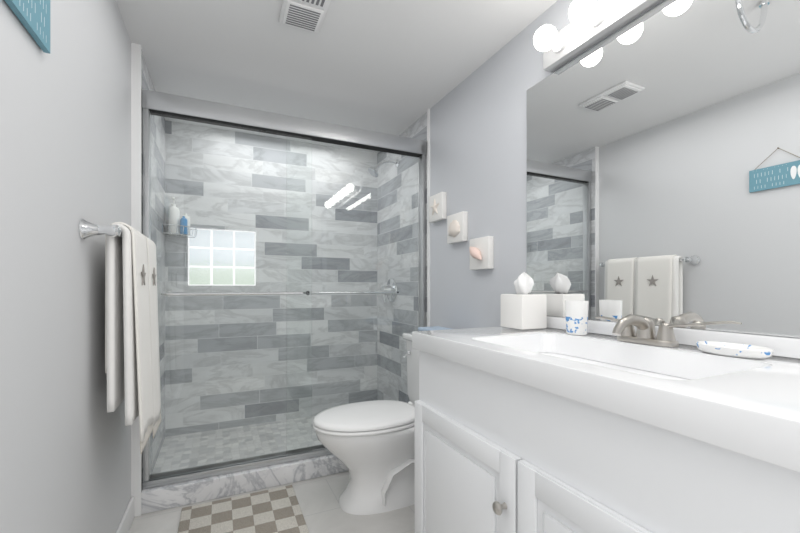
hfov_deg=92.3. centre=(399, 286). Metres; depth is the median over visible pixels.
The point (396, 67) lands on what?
ceiling
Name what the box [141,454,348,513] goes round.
shower curb
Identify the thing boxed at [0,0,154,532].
wall
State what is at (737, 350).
soap dish
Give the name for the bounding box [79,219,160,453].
towel rail
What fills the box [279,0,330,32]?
fan
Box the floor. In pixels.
[128,471,414,532]
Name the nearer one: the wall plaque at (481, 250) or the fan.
the fan
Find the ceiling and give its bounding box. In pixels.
[116,0,557,135]
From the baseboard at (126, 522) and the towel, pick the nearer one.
the baseboard at (126, 522)
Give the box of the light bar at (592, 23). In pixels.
[534,0,663,72]
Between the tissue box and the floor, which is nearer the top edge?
the tissue box
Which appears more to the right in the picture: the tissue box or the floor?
the tissue box
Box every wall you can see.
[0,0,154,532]
[399,0,793,337]
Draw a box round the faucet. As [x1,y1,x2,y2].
[595,314,705,346]
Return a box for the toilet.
[312,332,418,514]
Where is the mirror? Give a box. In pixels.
[527,0,799,337]
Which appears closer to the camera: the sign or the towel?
the sign
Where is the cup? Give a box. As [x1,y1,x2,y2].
[565,300,588,334]
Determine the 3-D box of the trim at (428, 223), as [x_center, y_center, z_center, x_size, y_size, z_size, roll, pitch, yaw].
[0.184,-0.033,2.477,0.012,2.225,0.018,0,0,-25]
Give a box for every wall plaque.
[429,192,446,222]
[447,211,467,243]
[469,236,493,269]
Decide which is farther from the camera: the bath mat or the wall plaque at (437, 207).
the wall plaque at (437, 207)
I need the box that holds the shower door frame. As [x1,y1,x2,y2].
[149,109,421,156]
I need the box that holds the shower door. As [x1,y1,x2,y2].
[142,89,425,488]
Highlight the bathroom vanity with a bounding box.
[412,346,799,532]
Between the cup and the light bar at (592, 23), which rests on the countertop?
the cup
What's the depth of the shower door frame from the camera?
2.26 m
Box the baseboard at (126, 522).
[116,496,133,532]
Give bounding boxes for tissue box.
[501,272,546,329]
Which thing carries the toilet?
on the floor
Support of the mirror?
attached to the wall at (478, 145)
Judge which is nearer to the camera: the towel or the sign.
the sign
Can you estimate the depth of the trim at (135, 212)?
1.81 m
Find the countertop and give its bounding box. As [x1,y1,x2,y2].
[412,326,799,461]
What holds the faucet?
on the countertop
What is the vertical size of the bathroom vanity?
0.849 m
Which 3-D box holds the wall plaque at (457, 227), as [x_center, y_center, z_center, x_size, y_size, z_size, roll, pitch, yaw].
[0.311,-0.330,2.153,0.054,0.160,0.160,0,0,-25]
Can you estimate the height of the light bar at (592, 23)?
0.110 m
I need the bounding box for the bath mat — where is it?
[178,485,308,532]
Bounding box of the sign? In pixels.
[5,0,49,53]
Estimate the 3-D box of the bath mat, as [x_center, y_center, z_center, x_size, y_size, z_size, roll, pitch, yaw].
[-0.643,1.073,1.592,0.520,0.013,0.830,0,0,-25]
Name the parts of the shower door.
glass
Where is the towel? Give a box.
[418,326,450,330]
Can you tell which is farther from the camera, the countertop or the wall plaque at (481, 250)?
the wall plaque at (481, 250)
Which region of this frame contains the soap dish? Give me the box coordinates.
[695,341,773,358]
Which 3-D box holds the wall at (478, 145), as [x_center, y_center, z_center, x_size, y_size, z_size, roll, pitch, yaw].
[0.606,-0.033,1.706,0.100,2.225,3.980,0,0,-25]
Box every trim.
[131,43,140,516]
[427,109,429,326]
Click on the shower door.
(291, 279)

